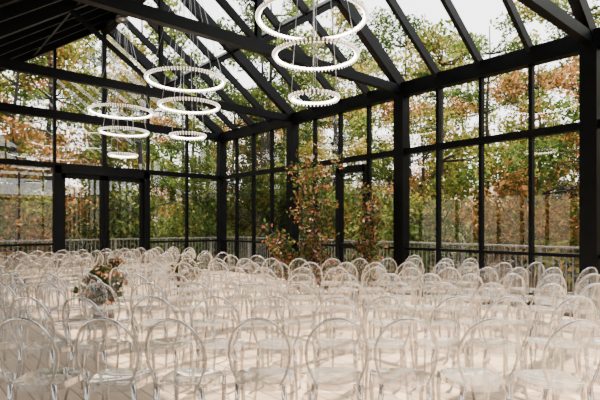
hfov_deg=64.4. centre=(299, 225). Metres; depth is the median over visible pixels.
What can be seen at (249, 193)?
shrub
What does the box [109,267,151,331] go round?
acrylic chair
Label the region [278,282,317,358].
acrylic chair
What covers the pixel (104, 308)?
acrylic chair
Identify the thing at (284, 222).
shrub
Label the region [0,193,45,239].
shrub
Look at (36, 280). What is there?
acrylic chair
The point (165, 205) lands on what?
shrub
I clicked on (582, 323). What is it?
acrylic chair
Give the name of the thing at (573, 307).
acrylic chair
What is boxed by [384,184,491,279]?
shrub
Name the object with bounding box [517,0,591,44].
roof truss
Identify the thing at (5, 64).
roof truss
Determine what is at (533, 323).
acrylic chair
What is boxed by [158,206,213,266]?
shrub
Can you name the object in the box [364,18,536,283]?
autumn tree
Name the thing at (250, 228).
shrub
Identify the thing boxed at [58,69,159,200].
autumn tree
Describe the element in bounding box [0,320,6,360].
acrylic chair
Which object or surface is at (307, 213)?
shrub
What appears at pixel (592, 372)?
acrylic chair
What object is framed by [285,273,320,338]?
acrylic chair
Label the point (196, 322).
acrylic chair
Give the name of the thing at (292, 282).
acrylic chair
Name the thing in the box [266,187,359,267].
shrub
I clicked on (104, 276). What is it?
flower arrangement
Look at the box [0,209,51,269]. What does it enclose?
shrub
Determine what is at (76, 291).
flower arrangement
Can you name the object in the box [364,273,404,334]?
acrylic chair
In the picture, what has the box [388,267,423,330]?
acrylic chair
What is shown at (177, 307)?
acrylic chair
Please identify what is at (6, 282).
acrylic chair
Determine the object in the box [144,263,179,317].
acrylic chair
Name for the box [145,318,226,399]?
acrylic chair
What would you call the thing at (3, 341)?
acrylic chair
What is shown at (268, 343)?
acrylic chair
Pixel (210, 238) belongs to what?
deck railing
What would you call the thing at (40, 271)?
acrylic chair
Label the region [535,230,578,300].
shrub
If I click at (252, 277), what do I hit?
acrylic chair
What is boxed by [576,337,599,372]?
acrylic chair
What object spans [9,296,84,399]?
acrylic chair
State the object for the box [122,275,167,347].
acrylic chair
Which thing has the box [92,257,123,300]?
flower arrangement
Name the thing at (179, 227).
shrub
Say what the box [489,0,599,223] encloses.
tree
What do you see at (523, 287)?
acrylic chair
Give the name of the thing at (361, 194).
shrub
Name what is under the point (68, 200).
shrub
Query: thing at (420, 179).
autumn tree
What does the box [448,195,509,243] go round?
shrub
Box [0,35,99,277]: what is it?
autumn tree
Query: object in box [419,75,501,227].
tree
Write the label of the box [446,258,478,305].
acrylic chair
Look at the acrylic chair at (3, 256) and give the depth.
9.57 m
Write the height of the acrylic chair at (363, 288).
0.929 m
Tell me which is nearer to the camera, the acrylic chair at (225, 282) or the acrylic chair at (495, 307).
the acrylic chair at (495, 307)
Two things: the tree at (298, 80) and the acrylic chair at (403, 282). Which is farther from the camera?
the tree at (298, 80)
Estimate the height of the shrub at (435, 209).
2.782 m
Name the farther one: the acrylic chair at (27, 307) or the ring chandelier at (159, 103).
the ring chandelier at (159, 103)
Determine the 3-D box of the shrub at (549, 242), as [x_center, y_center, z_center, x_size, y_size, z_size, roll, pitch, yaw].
[8.937,0.431,14.838,4.524,3.918,4.892,0,0,-10]
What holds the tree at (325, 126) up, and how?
on the ground
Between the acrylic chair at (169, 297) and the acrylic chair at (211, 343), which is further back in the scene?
the acrylic chair at (169, 297)
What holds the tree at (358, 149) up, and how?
on the ground
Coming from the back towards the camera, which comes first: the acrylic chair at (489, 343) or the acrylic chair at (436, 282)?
the acrylic chair at (436, 282)
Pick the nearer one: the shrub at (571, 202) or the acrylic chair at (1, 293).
the acrylic chair at (1, 293)
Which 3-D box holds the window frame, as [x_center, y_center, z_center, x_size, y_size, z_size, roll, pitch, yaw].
[-6.528,-2.165,12.867,10.220,7.330,0.240,0,0,-41]
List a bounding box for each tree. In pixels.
[0,31,136,239]
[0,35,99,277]
[0,74,77,211]
[0,165,27,195]
[1,57,82,201]
[28,39,162,219]
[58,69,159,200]
[68,0,215,263]
[82,71,189,227]
[122,74,209,210]
[137,58,231,233]
[161,49,229,205]
[182,4,326,266]
[189,115,265,201]
[190,0,333,267]
[192,84,285,228]
[227,116,259,192]
[234,72,331,235]
[234,130,282,218]
[239,97,337,222]
[265,129,327,188]
[266,0,386,254]
[299,31,392,236]
[308,92,377,213]
[329,86,392,199]
[349,6,467,195]
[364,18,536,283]
[372,96,486,242]
[373,103,447,203]
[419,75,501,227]
[428,9,548,225]
[454,152,578,288]
[485,56,578,271]
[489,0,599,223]
[490,66,575,194]
[492,60,578,239]
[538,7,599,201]
[572,75,578,102]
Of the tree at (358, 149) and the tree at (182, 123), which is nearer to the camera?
the tree at (358, 149)
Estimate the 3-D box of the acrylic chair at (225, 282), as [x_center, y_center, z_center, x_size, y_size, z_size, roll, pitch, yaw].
[-1.441,1.039,8.810,0.422,0.929,0.533,0,0,13]
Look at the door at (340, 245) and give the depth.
11.89 m
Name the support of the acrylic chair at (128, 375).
on the floor
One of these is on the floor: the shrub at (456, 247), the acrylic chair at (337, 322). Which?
the acrylic chair at (337, 322)
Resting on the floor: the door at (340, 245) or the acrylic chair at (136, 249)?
the acrylic chair at (136, 249)
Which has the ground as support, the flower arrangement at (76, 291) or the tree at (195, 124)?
the tree at (195, 124)
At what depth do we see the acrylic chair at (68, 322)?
5.16 m
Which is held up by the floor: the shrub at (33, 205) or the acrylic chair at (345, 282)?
the acrylic chair at (345, 282)
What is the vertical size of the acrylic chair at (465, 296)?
0.929 m
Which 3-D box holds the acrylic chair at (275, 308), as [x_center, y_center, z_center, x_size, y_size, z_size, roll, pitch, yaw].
[-0.428,1.039,6.027,0.422,0.929,0.533,0,0,5]
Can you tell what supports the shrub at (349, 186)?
on the ground
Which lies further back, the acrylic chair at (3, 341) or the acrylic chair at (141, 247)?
the acrylic chair at (141, 247)
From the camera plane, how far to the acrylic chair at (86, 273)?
10.54 m
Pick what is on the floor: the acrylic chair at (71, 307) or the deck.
the acrylic chair at (71, 307)
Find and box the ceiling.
[0,0,22,7]
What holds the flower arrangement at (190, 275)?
on the floor
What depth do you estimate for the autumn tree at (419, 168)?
37.75 m
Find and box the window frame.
[0,33,219,285]
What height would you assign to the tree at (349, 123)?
10.448 m
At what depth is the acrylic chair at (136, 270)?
11.45 m
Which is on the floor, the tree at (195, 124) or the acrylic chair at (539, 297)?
the acrylic chair at (539, 297)
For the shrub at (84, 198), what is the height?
3.435 m
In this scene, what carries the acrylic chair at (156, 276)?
on the floor
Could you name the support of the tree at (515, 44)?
on the ground
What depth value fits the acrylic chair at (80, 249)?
12.03 m
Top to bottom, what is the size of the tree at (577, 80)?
11.356 m
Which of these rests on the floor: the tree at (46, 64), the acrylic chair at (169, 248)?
the acrylic chair at (169, 248)
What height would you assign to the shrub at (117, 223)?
3.227 m
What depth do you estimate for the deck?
11.18 m
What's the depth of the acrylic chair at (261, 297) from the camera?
7.01 m
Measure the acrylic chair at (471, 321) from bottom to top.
0.929 m
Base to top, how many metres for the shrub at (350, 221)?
3.286 m
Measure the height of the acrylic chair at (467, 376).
0.929 m
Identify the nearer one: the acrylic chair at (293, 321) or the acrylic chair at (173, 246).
the acrylic chair at (293, 321)
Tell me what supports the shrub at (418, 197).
on the ground
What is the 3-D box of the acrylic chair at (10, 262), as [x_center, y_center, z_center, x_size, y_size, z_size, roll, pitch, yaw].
[-6.146,1.039,10.477,0.422,0.929,0.533,0,0,-37]
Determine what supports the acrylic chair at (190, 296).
on the floor
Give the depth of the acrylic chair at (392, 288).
7.98 m
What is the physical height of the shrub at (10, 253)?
3.480 m
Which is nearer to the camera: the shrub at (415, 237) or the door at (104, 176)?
the door at (104, 176)
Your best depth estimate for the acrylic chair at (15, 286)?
8.25 m
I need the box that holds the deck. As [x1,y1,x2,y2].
[2,264,578,304]
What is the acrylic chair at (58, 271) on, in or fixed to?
on the floor
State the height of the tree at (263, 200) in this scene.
13.116 m
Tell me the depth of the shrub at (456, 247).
24.10 m
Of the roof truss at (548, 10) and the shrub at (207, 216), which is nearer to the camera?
the roof truss at (548, 10)
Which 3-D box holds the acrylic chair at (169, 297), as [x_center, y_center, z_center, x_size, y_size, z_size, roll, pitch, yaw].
[-1.983,1.039,6.943,0.422,0.929,0.533,0,0,17]
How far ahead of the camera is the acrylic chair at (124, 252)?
11.20 m
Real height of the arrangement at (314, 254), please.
3.457 m
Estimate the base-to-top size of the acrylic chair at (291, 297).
0.929 m
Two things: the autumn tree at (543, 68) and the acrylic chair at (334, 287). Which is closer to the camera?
the acrylic chair at (334, 287)
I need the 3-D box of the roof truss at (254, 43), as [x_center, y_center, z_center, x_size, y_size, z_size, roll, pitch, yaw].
[-0.741,-4.320,7.958,7.900,2.820,0.130,0,0,-41]
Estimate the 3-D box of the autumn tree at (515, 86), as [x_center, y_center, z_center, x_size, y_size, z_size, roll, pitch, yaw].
[9.486,-2.369,18.571,5.505,8.675,5.058,0,0,-24]
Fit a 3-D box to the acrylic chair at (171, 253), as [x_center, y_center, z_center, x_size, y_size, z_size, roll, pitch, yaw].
[-3.117,1.039,10.720,0.533,0.929,0.422,0,0,43]
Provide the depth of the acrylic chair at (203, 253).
10.48 m
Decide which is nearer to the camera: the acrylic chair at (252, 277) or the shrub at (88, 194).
the acrylic chair at (252, 277)
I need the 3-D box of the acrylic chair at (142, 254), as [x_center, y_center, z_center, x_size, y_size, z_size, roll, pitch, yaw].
[-3.473,1.039,10.412,0.533,0.929,0.422,0,0,42]
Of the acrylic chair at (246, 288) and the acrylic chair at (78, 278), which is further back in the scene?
the acrylic chair at (78, 278)
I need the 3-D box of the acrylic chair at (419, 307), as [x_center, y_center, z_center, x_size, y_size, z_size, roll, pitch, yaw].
[1.559,1.039,6.079,0.422,0.929,0.533,0,0,-8]
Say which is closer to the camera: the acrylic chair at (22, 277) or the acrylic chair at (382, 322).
the acrylic chair at (382, 322)
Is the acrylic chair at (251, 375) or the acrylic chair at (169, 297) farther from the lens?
the acrylic chair at (169, 297)
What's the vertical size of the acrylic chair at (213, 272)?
0.929 m
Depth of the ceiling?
8.02 m
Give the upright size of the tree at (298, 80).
11.780 m
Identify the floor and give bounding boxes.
[0,270,599,399]
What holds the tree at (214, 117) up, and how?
on the ground
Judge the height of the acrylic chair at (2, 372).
0.929 m
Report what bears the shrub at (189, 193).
on the ground
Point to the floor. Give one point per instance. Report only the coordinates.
(390, 358)
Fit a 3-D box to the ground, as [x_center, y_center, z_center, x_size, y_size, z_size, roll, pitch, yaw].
[-1.333,-3.631,8.106,140.000,12.638,140.000,0,0,-41]
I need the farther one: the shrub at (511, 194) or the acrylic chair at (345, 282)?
the shrub at (511, 194)
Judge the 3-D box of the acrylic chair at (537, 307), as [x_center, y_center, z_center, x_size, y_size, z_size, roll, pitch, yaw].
[3.047,1.039,6.007,0.422,0.929,0.533,0,0,-7]
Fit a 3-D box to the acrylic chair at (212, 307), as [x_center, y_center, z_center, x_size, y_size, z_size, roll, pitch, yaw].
[-0.994,1.039,6.043,0.422,0.929,0.533,0,0,0]
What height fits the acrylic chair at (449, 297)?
0.929 m
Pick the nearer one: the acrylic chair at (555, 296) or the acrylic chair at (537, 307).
the acrylic chair at (537, 307)
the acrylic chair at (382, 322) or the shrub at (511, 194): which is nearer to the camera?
the acrylic chair at (382, 322)
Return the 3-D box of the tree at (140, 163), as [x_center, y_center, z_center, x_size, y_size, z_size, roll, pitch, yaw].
[-7.579,-3.990,22.428,7.445,12.753,6.734,0,0,34]
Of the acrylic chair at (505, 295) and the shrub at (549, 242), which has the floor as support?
the acrylic chair at (505, 295)
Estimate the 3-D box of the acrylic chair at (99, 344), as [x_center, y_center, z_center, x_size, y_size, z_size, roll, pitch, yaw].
[-1.772,1.039,4.165,0.422,0.929,0.533,0,0,12]
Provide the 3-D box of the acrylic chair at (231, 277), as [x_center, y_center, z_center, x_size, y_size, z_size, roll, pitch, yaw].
[-1.323,1.039,9.777,0.422,0.929,0.533,0,0,16]
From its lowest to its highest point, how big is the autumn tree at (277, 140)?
9.279 m
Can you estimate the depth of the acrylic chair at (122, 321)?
5.12 m
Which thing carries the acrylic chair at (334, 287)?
on the floor
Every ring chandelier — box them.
[87,87,153,158]
[112,15,138,67]
[144,0,225,140]
[255,0,368,106]
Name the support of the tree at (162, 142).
on the ground
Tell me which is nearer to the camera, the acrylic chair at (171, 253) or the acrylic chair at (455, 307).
the acrylic chair at (455, 307)
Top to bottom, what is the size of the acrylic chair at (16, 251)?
0.929 m
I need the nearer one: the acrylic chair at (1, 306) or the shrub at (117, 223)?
the acrylic chair at (1, 306)
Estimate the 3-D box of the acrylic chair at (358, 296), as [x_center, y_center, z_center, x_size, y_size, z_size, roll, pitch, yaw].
[1.073,1.039,6.992,0.422,0.929,0.533,0,0,-3]
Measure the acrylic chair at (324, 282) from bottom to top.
0.929 m
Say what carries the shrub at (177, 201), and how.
on the ground
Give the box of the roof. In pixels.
[0,0,596,133]
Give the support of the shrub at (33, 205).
on the ground
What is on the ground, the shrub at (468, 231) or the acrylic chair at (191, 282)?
the shrub at (468, 231)
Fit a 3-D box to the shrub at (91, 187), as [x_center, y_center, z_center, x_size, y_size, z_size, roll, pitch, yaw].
[-11.143,-0.449,27.608,5.091,4.027,3.613,0,0,-17]
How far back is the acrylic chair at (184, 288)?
7.93 m
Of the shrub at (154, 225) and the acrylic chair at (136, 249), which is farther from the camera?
the shrub at (154, 225)
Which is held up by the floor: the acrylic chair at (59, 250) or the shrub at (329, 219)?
the acrylic chair at (59, 250)
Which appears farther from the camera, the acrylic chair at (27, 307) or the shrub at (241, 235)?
the shrub at (241, 235)
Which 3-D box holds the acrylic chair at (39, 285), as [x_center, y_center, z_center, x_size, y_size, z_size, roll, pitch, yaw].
[-4.423,1.039,8.531,0.422,0.929,0.533,0,0,-44]
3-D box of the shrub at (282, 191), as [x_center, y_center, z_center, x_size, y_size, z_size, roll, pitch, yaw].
[-1.387,0.102,28.066,3.756,4.554,5.581,0,0,-32]
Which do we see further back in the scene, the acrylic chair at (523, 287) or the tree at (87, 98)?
the tree at (87, 98)
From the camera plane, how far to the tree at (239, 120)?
35.47 m
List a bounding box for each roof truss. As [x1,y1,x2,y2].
[0,0,290,121]
[73,0,399,93]
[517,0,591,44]
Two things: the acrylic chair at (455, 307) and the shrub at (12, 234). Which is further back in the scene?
the shrub at (12, 234)
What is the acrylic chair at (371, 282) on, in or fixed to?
on the floor
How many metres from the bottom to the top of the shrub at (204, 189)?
3.708 m
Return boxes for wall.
[216,27,599,320]
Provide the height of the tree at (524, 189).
4.901 m
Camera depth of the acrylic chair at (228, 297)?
7.00 m
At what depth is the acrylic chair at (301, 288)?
7.93 m
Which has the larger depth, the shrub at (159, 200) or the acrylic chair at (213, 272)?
the shrub at (159, 200)
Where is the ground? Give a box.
[1,182,578,300]
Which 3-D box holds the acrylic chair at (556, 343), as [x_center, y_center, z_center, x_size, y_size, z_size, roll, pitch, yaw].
[2.296,1.039,4.202,0.422,0.929,0.533,0,0,-5]
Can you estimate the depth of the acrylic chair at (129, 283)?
8.57 m
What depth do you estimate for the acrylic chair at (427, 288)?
7.92 m
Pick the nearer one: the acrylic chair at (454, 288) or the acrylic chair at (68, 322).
the acrylic chair at (68, 322)
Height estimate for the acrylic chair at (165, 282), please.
0.929 m
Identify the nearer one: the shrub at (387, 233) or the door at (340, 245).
the door at (340, 245)
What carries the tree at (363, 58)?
on the ground
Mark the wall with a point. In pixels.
(588, 126)
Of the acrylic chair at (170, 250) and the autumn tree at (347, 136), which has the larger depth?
the autumn tree at (347, 136)
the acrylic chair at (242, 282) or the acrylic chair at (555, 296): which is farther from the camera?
the acrylic chair at (242, 282)
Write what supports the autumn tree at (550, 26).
on the ground
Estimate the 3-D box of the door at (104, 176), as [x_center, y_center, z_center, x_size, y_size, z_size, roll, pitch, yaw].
[-5.598,-0.065,13.640,2.660,3.130,0.210,0,0,-41]
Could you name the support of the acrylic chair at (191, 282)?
on the floor
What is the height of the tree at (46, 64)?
14.947 m
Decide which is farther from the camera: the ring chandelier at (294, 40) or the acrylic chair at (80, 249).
the acrylic chair at (80, 249)
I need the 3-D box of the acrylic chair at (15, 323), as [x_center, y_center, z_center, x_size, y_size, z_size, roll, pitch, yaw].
[-3.025,1.039,5.141,0.422,0.929,0.533,0,0,18]
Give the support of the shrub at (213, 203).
on the ground
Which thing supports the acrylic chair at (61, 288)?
on the floor
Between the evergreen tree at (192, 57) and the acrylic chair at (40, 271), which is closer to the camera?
the acrylic chair at (40, 271)
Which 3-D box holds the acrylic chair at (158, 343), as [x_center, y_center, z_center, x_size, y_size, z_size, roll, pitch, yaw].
[-1.202,1.039,4.178,0.422,0.929,0.533,0,0,4]
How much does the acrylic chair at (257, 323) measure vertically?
0.929 m
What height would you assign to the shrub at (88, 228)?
3.485 m
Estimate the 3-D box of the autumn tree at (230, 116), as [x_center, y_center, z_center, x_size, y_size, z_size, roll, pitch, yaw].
[-4.307,-5.035,43.241,6.414,10.319,6.059,0,0,20]
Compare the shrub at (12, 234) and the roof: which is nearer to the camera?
the roof
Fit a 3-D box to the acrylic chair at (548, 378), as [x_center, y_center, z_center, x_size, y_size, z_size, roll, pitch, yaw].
[1.722,1.039,3.207,0.422,0.929,0.533,0,0,-6]
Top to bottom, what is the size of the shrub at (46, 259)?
3.913 m
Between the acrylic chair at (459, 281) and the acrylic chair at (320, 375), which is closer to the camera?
the acrylic chair at (320, 375)
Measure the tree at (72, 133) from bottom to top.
12.530 m
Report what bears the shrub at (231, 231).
on the ground
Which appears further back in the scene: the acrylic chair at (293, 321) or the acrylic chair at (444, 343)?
the acrylic chair at (293, 321)
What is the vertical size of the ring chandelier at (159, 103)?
3.684 m
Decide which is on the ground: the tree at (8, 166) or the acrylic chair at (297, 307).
the tree at (8, 166)
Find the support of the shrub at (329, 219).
on the ground
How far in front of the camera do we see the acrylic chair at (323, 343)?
4.21 m
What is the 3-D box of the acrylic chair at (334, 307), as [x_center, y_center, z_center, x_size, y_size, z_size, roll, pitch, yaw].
[0.537,1.039,6.048,0.422,0.929,0.533,0,0,-3]
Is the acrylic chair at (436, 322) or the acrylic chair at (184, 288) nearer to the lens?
the acrylic chair at (436, 322)
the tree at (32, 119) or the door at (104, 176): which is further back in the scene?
the tree at (32, 119)
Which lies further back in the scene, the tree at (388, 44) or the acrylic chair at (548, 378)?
the tree at (388, 44)
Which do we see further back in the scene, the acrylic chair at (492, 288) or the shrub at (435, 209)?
the shrub at (435, 209)
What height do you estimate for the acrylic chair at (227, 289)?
0.929 m
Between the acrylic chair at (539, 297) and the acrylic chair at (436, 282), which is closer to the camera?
the acrylic chair at (539, 297)
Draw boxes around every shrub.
[0,184,97,277]
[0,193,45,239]
[0,195,42,237]
[0,198,35,274]
[0,199,15,276]
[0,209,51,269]
[0,219,7,233]
[23,200,88,252]
[40,198,98,252]
[43,209,124,270]
[66,213,129,266]
[68,192,159,266]
[69,194,124,240]
[76,187,132,223]
[120,187,215,267]
[120,200,182,253]
[121,205,169,254]
[151,205,194,243]
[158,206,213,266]
[162,189,204,208]
[163,193,198,217]
[168,201,193,230]
[183,184,269,265]
[189,216,213,253]
[197,190,278,243]
[202,224,264,266]
[206,223,266,263]
[228,226,268,264]
[258,191,302,262]
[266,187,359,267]
[267,219,329,272]
[299,212,361,275]
[300,213,351,260]
[327,194,392,231]
[328,213,358,269]
[344,209,431,280]
[347,179,456,266]
[347,197,428,265]
[373,204,467,284]
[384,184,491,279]
[412,192,470,256]
[428,209,471,246]
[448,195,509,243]
[450,193,540,260]
[495,188,578,291]
[502,197,578,275]
[504,167,578,228]
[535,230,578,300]
[566,201,578,251]
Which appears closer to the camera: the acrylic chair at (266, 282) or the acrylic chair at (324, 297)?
the acrylic chair at (324, 297)
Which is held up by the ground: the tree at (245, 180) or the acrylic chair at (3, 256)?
the tree at (245, 180)
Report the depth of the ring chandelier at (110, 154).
12.59 m
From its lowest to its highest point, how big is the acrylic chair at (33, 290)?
0.929 m
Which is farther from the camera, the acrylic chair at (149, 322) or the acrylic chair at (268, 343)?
the acrylic chair at (149, 322)
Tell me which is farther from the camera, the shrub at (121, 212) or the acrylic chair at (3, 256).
the shrub at (121, 212)
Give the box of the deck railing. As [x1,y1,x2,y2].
[0,237,578,301]
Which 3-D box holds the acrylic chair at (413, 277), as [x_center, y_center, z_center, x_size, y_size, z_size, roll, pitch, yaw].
[2.240,1.039,9.758,0.422,0.929,0.533,0,0,-11]
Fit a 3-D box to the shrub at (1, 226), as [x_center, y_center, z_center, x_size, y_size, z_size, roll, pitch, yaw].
[-11.715,0.977,15.515,3.886,3.645,3.333,0,0,-10]
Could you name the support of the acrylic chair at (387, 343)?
on the floor
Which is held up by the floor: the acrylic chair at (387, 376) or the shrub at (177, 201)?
the acrylic chair at (387, 376)
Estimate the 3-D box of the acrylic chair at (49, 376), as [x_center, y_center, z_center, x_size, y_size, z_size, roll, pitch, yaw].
[-1.751,1.039,3.259,0.422,0.929,0.533,0,0,5]
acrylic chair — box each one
[0,256,15,301]
[0,259,26,308]
[0,266,11,320]
[0,273,50,340]
[0,282,52,369]
[0,305,17,338]
[0,317,90,399]
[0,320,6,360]
[0,338,25,389]
[0,369,17,399]
[4,251,26,290]
[5,260,39,306]
[9,262,30,295]
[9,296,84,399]
[12,263,47,318]
[18,255,40,296]
[26,250,45,287]
[26,261,53,304]
[34,252,57,291]
[35,282,96,368]
[36,259,68,312]
[39,274,91,349]
[47,250,68,284]
[47,254,69,295]
[48,261,82,314]
[55,256,84,301]
[56,251,80,286]
[61,296,133,399]
[63,258,94,305]
[68,249,86,286]
[69,256,94,283]
[74,317,157,399]
[78,274,128,349]
[81,282,136,367]
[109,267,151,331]
[113,259,140,305]
[118,252,136,280]
[122,249,140,285]
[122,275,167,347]
[127,254,153,294]
[128,247,147,279]
[130,282,181,363]
[131,296,193,399]
[134,250,155,282]
[139,248,159,282]
[142,255,169,296]
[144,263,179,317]
[144,267,184,331]
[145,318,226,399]
[147,253,173,292]
[150,258,181,306]
[154,250,176,285]
[157,248,178,273]
[160,246,179,277]
[161,273,204,348]
[173,262,206,318]
[178,258,208,308]
[178,282,228,367]
[180,267,215,330]
[190,296,243,399]
[196,253,211,292]
[202,273,239,338]
[205,252,229,292]
[206,262,238,318]
[207,259,236,302]
[220,267,252,328]
[222,255,248,300]
[227,317,294,399]
[231,283,273,366]
[235,258,264,303]
[239,262,267,316]
[247,273,283,346]
[248,255,272,294]
[250,267,284,331]
[251,296,302,399]
[261,259,286,304]
[267,262,296,318]
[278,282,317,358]
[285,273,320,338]
[287,267,314,329]
[288,258,311,304]
[297,262,322,311]
[304,317,369,399]
[312,296,362,399]
[321,258,343,302]
[322,267,351,330]
[325,273,360,345]
[326,283,369,364]
[328,262,356,316]
[343,258,368,304]
[357,267,389,330]
[359,262,387,318]
[360,295,411,398]
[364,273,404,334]
[368,258,397,305]
[368,282,416,365]
[369,318,439,399]
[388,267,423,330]
[389,263,419,316]
[395,258,422,300]
[396,258,424,304]
[400,273,443,347]
[414,282,462,366]
[414,295,477,399]
[418,262,453,318]
[423,258,454,304]
[424,267,461,328]
[436,317,520,399]
[438,273,483,347]
[445,264,479,318]
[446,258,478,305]
[456,282,509,370]
[459,267,498,329]
[464,296,530,399]
[476,262,513,318]
[477,273,525,345]
[485,267,528,331]
[505,283,565,370]
[506,262,543,316]
[507,319,599,399]
[515,274,566,348]
[518,267,562,331]
[523,295,597,397]
[547,283,599,371]
[551,267,597,331]
[552,273,599,342]
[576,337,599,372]
[580,369,599,398]
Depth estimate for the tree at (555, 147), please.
15.41 m
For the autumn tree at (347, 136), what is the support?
on the ground
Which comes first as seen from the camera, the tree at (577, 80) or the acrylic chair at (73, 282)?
the acrylic chair at (73, 282)
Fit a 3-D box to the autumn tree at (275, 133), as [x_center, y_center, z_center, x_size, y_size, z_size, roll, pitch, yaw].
[-0.449,-3.722,37.560,5.781,8.562,6.292,0,0,-32]
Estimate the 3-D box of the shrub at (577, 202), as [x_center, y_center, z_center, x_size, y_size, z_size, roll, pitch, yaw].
[9.710,0.952,13.222,3.444,3.796,4.495,0,0,-37]
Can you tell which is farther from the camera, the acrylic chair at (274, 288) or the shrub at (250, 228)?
the shrub at (250, 228)
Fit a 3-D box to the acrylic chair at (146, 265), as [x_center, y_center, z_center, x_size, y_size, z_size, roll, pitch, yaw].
[-3.908,1.039,12.416,0.422,0.929,0.533,0,0,-39]
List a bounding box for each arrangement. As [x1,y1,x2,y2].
[72,265,112,316]
[78,266,131,319]
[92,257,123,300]
[167,257,202,301]
[261,142,393,294]
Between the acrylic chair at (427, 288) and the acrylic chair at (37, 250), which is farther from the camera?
the acrylic chair at (37, 250)
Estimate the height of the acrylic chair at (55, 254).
0.929 m
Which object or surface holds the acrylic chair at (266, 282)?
on the floor
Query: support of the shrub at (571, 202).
on the ground
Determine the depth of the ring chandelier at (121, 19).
12.59 m
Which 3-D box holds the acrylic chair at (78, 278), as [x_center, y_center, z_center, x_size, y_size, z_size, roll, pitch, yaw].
[-4.561,1.039,9.469,0.533,0.929,0.422,0,0,45]
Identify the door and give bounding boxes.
[54,165,149,281]
[335,164,367,288]

